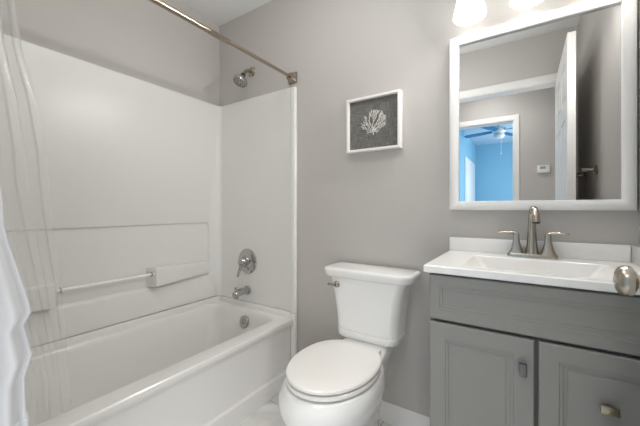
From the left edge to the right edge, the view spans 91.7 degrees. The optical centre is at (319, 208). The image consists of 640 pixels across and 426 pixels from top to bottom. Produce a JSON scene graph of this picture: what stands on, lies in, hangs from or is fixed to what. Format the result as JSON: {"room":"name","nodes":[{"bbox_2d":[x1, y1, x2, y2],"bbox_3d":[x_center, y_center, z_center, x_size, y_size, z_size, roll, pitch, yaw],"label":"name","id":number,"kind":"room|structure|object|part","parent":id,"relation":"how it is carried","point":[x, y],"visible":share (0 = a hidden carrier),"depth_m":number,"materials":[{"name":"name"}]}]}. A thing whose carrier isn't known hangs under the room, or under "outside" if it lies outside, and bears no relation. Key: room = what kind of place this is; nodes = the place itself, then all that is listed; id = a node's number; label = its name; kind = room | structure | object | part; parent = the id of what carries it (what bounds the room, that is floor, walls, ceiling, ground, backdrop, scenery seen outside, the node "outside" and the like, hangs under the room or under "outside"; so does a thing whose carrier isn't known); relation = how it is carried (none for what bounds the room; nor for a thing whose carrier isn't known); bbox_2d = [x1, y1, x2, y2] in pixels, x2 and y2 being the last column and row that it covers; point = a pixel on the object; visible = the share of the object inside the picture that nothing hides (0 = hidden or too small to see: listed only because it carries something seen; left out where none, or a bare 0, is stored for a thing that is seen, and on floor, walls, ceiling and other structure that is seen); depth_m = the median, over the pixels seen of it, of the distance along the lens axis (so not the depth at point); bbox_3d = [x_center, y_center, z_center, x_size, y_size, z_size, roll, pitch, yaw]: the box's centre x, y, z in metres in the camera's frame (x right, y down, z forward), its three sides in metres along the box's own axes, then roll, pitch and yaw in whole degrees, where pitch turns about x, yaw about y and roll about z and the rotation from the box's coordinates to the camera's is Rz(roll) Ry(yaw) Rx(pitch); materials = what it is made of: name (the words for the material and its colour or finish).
{"room":"bathroom","nodes":[
{"label":"bathroom","id":0,"kind":"room"},
{"bbox_2d":[0,190,31,425],"bbox_3d":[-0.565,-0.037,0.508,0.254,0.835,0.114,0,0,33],"label":"shower curtain","id":1,"kind":"object","parent":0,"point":[15,309],"visible":1,"depth_m":0.47,"materials":[{"name":"white fabric"}]},
{"bbox_2d":[0,0,219,105],"bbox_3d":[-1.226,-0.141,1.679,0.100,2.442,1.585,0,0,33],"label":"wall","id":2,"kind":"structure","parent":0,"point":[139,39],"depth_m":1.79,"materials":[{"name":"grey paint"}]},
{"bbox_2d":[0,33,296,346],"bbox_3d":[-0.845,-0.063,1.498,0.735,1.394,1.466,0,0,33],"label":"shower surround","id":3,"kind":"object","parent":2,"relation":"attached to","point":[125,197],"visible":0.98,"depth_m":1.77,"materials":[{"name":"white plastic"}]},
{"bbox_2d":[24,281,57,311],"bbox_3d":[-1.362,0.406,1.315,0.070,0.117,0.423,0,0,33],"label":"corner shelf","id":4,"kind":"object","parent":3,"relation":"attached to","point":[42,296],"depth_m":1.42,"materials":[{"name":"white plastic"}]},
{"bbox_2d":[146,262,209,286],"bbox_3d":[-0.894,0.406,2.025,0.070,0.117,0.438,0,0,33],"label":"corner shelf","id":5,"kind":"object","parent":3,"relation":"attached to","point":[160,274],"depth_m":1.96,"materials":[{"name":"white plastic"}]},
{"bbox_2d":[232,285,250,298],"bbox_3d":[-0.530,0.552,2.076,0.062,0.075,0.127,0,0,33],"label":"tub spout","id":6,"kind":"object","parent":3,"relation":"attached to","point":[246,290],"visible":1,"depth_m":2.06,"materials":[{"name":"silver metal"}]},
{"bbox_2d":[236,249,256,276],"bbox_3d":[-0.519,0.365,2.096,0.172,0.187,0.081,0,0,33],"label":"shower valve","id":7,"kind":"object","parent":3,"relation":"attached to","point":[247,261],"visible":1,"depth_m":2.09,"materials":[{"name":"silver metal"}]},
{"bbox_3d":[-0.528,0.393,2.084,0.062,0.132,0.051,0,0,33],"label":"lever","id":8,"kind":"part","parent":7,"relation":"part of","materials":[{"name":"silver metal"}]},
{"bbox_3d":[-0.472,-0.060,2.103,0.692,1.388,0.045,0,0,33],"label":"panel","id":9,"kind":"part","parent":3,"relation":"part of","materials":[{"name":"white plastic"}]},
{"bbox_2d":[177,0,271,25],"bbox_3d":[-0.226,-1.392,1.080,2.430,0.060,1.685,0,0,33],"label":"ceiling","id":10,"kind":"structure","parent":0,"point":[220,12],"depth_m":2.10,"materials":[{"name":"white paint"}]},
{"bbox_2d":[236,394,394,425],"bbox_3d":[-1.335,1.110,-0.845,3.900,0.060,6.120,0,0,33],"label":"floor","id":11,"kind":"structure","parent":0,"point":[268,414],"depth_m":1.61,"materials":[{"name":"tile"}]},
{"bbox_2d":[25,295,296,425],"bbox_3d":[-0.845,0.858,1.497,0.735,0.442,1.467,0,0,33],"label":"bathtub","id":12,"kind":"object","parent":11,"relation":"on","point":[218,360],"visible":0.94,"depth_m":1.56,"materials":[{"name":"white ceramic"}]},
{"bbox_3d":[-0.497,0.734,2.018,0.078,0.078,0.028,0,0,33],"label":"overflow plate","id":13,"kind":"part","parent":12,"relation":"part of","materials":[{"name":"silver metal"}]},
{"bbox_3d":[-0.160,0.858,1.907,0.041,0.442,0.029,0,0,33],"label":"corner post","id":14,"kind":"part","parent":12,"relation":"part of","materials":[{"name":"white plastic"}]},
{"bbox_2d":[278,262,420,425],"bbox_3d":[0.110,0.686,1.325,0.458,0.786,0.661,0,0,33],"label":"toilet","id":15,"kind":"object","parent":11,"relation":"on","point":[340,382],"visible":1,"depth_m":1.34,"materials":[{"name":"white ceramic"}]},
{"bbox_3d":[0.056,0.664,1.281,0.353,0.023,0.446,0,0,33],"label":"seat","id":16,"kind":"part","parent":15,"relation":"part of","materials":[{"name":"white plastic"}]},
{"bbox_3d":[0.057,0.639,1.282,0.354,0.026,0.450,0,0,33],"label":"lid","id":17,"kind":"part","parent":15,"relation":"part of","materials":[{"name":"white plastic"}]},
{"bbox_3d":[0.079,0.372,1.529,0.033,0.033,0.024,0,0,33],"label":"flush lever","id":18,"kind":"part","parent":15,"relation":"part of","materials":[{"name":"silver metal"}]},
{"bbox_3d":[0.245,0.483,1.530,0.394,0.290,0.171,0,0,33],"label":"tank","id":19,"kind":"part","parent":15,"relation":"part of","materials":[{"name":"white ceramic"}]},
{"bbox_3d":[0.241,0.315,1.524,0.458,0.044,0.185,0,0,33],"label":"tank lid","id":20,"kind":"part","parent":15,"relation":"part of","materials":[{"name":"white ceramic"}]},
{"bbox_2d":[430,273,639,425],"bbox_3d":[0.731,0.645,1.055,0.600,0.867,0.470,0,0,33],"label":"vanity cabinet","id":21,"kind":"object","parent":11,"relation":"on","point":[503,353],"visible":0.95,"depth_m":0.89,"materials":[{"name":"grey paint"}]},
{"bbox_3d":[0.495,0.675,0.972,0.290,0.600,0.018,0,0,33],"label":"door","id":22,"kind":"part","parent":21,"relation":"part of","materials":[{"name":"grey paint"}]},
{"bbox_3d":[0.582,0.458,0.890,0.019,0.037,0.030,0,0,33],"label":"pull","id":23,"kind":"part","parent":21,"relation":"part of","materials":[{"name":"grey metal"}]},
{"bbox_2d":[423,237,639,294],"bbox_3d":[0.730,0.209,1.065,0.615,0.164,0.458,0,0,33],"label":"sink","id":24,"kind":"object","parent":21,"relation":"in","point":[587,266],"visible":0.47,"depth_m":1.11,"materials":[{"name":"ceramic"}]},
{"bbox_2d":[498,206,569,259],"bbox_3d":[0.823,0.087,1.206,0.148,0.199,0.191,0,0,-20],"label":"faucet","id":25,"kind":"object","parent":24,"relation":"on","point":[531,251],"visible":1,"depth_m":1.19,"materials":[{"name":"silver metal"}]},
{"bbox_3d":[0.764,0.130,1.245,0.089,0.089,0.043,0,0,33],"label":"handle","id":26,"kind":"part","parent":25,"relation":"part of","materials":[{"name":"silver metal"}]},
{"bbox_3d":[0.823,0.179,1.206,0.162,0.015,0.052,0,0,33],"label":"plate","id":27,"kind":"part","parent":25,"relation":"part of","materials":[{"name":"silver metal"}]},
{"bbox_3d":[0.803,0.083,1.175,0.049,0.191,0.123,0,0,33],"label":"spout","id":28,"kind":"part","parent":25,"relation":"part of","materials":[{"name":"silver metal"}]},
{"bbox_3d":[0.882,0.130,1.167,0.089,0.089,0.043,0,0,33],"label":"handle","id":29,"kind":"part","parent":25,"relation":"part of","materials":[{"name":"silver metal"}]},
{"bbox_3d":[0.622,0.292,0.888,0.596,0.148,0.018,0,0,33],"label":"false drawer","id":30,"kind":"part","parent":21,"relation":"part of","materials":[{"name":"grey paint"}]},
{"bbox_3d":[0.748,0.523,0.806,0.296,0.294,0.018,0,0,33],"label":"drawer","id":31,"kind":"part","parent":21,"relation":"part of","materials":[{"name":"grey paint"}]},
{"bbox_3d":[0.735,0.508,0.789,0.037,0.021,0.030,0,0,33],"label":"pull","id":32,"kind":"part","parent":21,"relation":"part of","materials":[{"name":"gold metal"}]},
{"bbox_2d":[220,0,637,416],"bbox_3d":[0.210,-0.141,1.742,2.430,2.442,0.100,0,0,33],"label":"wall","id":33,"kind":"structure","parent":0,"point":[386,208],"depth_m":1.61,"materials":[{"name":"grey paint"}]},
{"bbox_2d":[149,0,296,84],"bbox_3d":[-0.570,-0.812,1.316,0.064,0.068,1.469,0,0,33],"label":"curtain rod","id":34,"kind":"object","parent":33,"relation":"attached to","point":[291,77],"visible":1,"depth_m":1.44,"materials":[{"name":"silver metal"}]},
{"bbox_2d":[233,67,255,87],"bbox_3d":[-0.510,-0.892,2.066,0.098,0.165,0.149,0,0,33],"label":"shower","id":35,"kind":"object","parent":33,"relation":"attached to","point":[239,80],"visible":1,"depth_m":2.05,"materials":[{"name":"silver metal"}]},
{"bbox_2d":[346,89,401,153],"bbox_3d":[0.277,-0.445,1.614,0.298,0.286,0.036,0,0,33],"label":"framed picture","id":36,"kind":"object","parent":33,"relation":"attached to","point":[373,122],"visible":1,"depth_m":1.60,"materials":[{"name":"white wood"}]},
{"bbox_2d":[379,400,429,425],"bbox_3d":[0.228,1.036,1.657,0.898,0.089,0.021,0,0,33],"label":"baseboard","id":37,"kind":"structure","parent":33,"relation":"attached to","point":[393,414],"depth_m":1.54,"materials":[{"name":"white paint"}]},
{"bbox_2d":[453,0,542,25],"bbox_3d":[0.810,-0.915,1.193,0.560,0.230,0.155,0,0,33],"label":"vanity light","id":38,"kind":"object","parent":33,"relation":"attached to","point":[467,12],"visible":1,"depth_m":1.26,"materials":[{"name":"white glass"}]},
{"bbox_3d":[0.625,-0.881,1.298,0.056,0.118,0.056,0,0,33],"label":"bulb","id":39,"kind":"part","parent":38,"relation":"part of","materials":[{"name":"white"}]},
{"bbox_3d":[0.625,-0.876,1.298,0.127,0.152,0.127,0,0,33],"label":"lamp shade","id":40,"kind":"part","parent":38,"relation":"part of","materials":[{"name":"white glass"}]},
{"bbox_3d":[0.797,-0.876,1.185,0.127,0.152,0.127,0,0,33],"label":"lamp shade","id":41,"kind":"part","parent":38,"relation":"part of","materials":[{"name":"white glass"}]},
{"bbox_2d":[450,237,630,261],"bbox_3d":[0.841,0.157,1.253,0.594,0.060,0.020,0,0,33],"label":"backsplash","id":42,"kind":"structure","parent":33,"relation":"attached to","point":[588,251],"depth_m":1.18,"materials":[{"name":"stone"}]},
{"bbox_2d":[449,0,636,210],"bbox_3d":[0.845,-0.382,1.245,0.611,0.776,0.030,0,0,33],"label":"mirror","id":43,"kind":"object","parent":33,"relation":"attached to","point":[543,106],"visible":0.97,"depth_m":1.22,"materials":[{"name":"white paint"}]},
{"bbox_2d":[638,0,639,245],"bbox_3d":[0.719,-0.141,0.397,0.100,2.442,1.585,0,0,33],"label":"wall","id":44,"kind":"structure","parent":0,"point":[638,0],"depth_m":1.08,"materials":[{"name":"grey paint"}]},
{"bbox_3d":[-0.658,-0.141,0.424,2.230,2.442,0.115,0,0,33],"label":"wall","id":45,"kind":"structure","parent":0,"visible":0},
{"bbox_2d":[613,265,639,296],"bbox_3d":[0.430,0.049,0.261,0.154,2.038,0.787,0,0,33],"label":"door knob","id":46,"kind":"object","parent":45,"relation":"in","point":[626,280],"depth_m":0.56,"materials":[{"name":"silver metal"}]}
]}

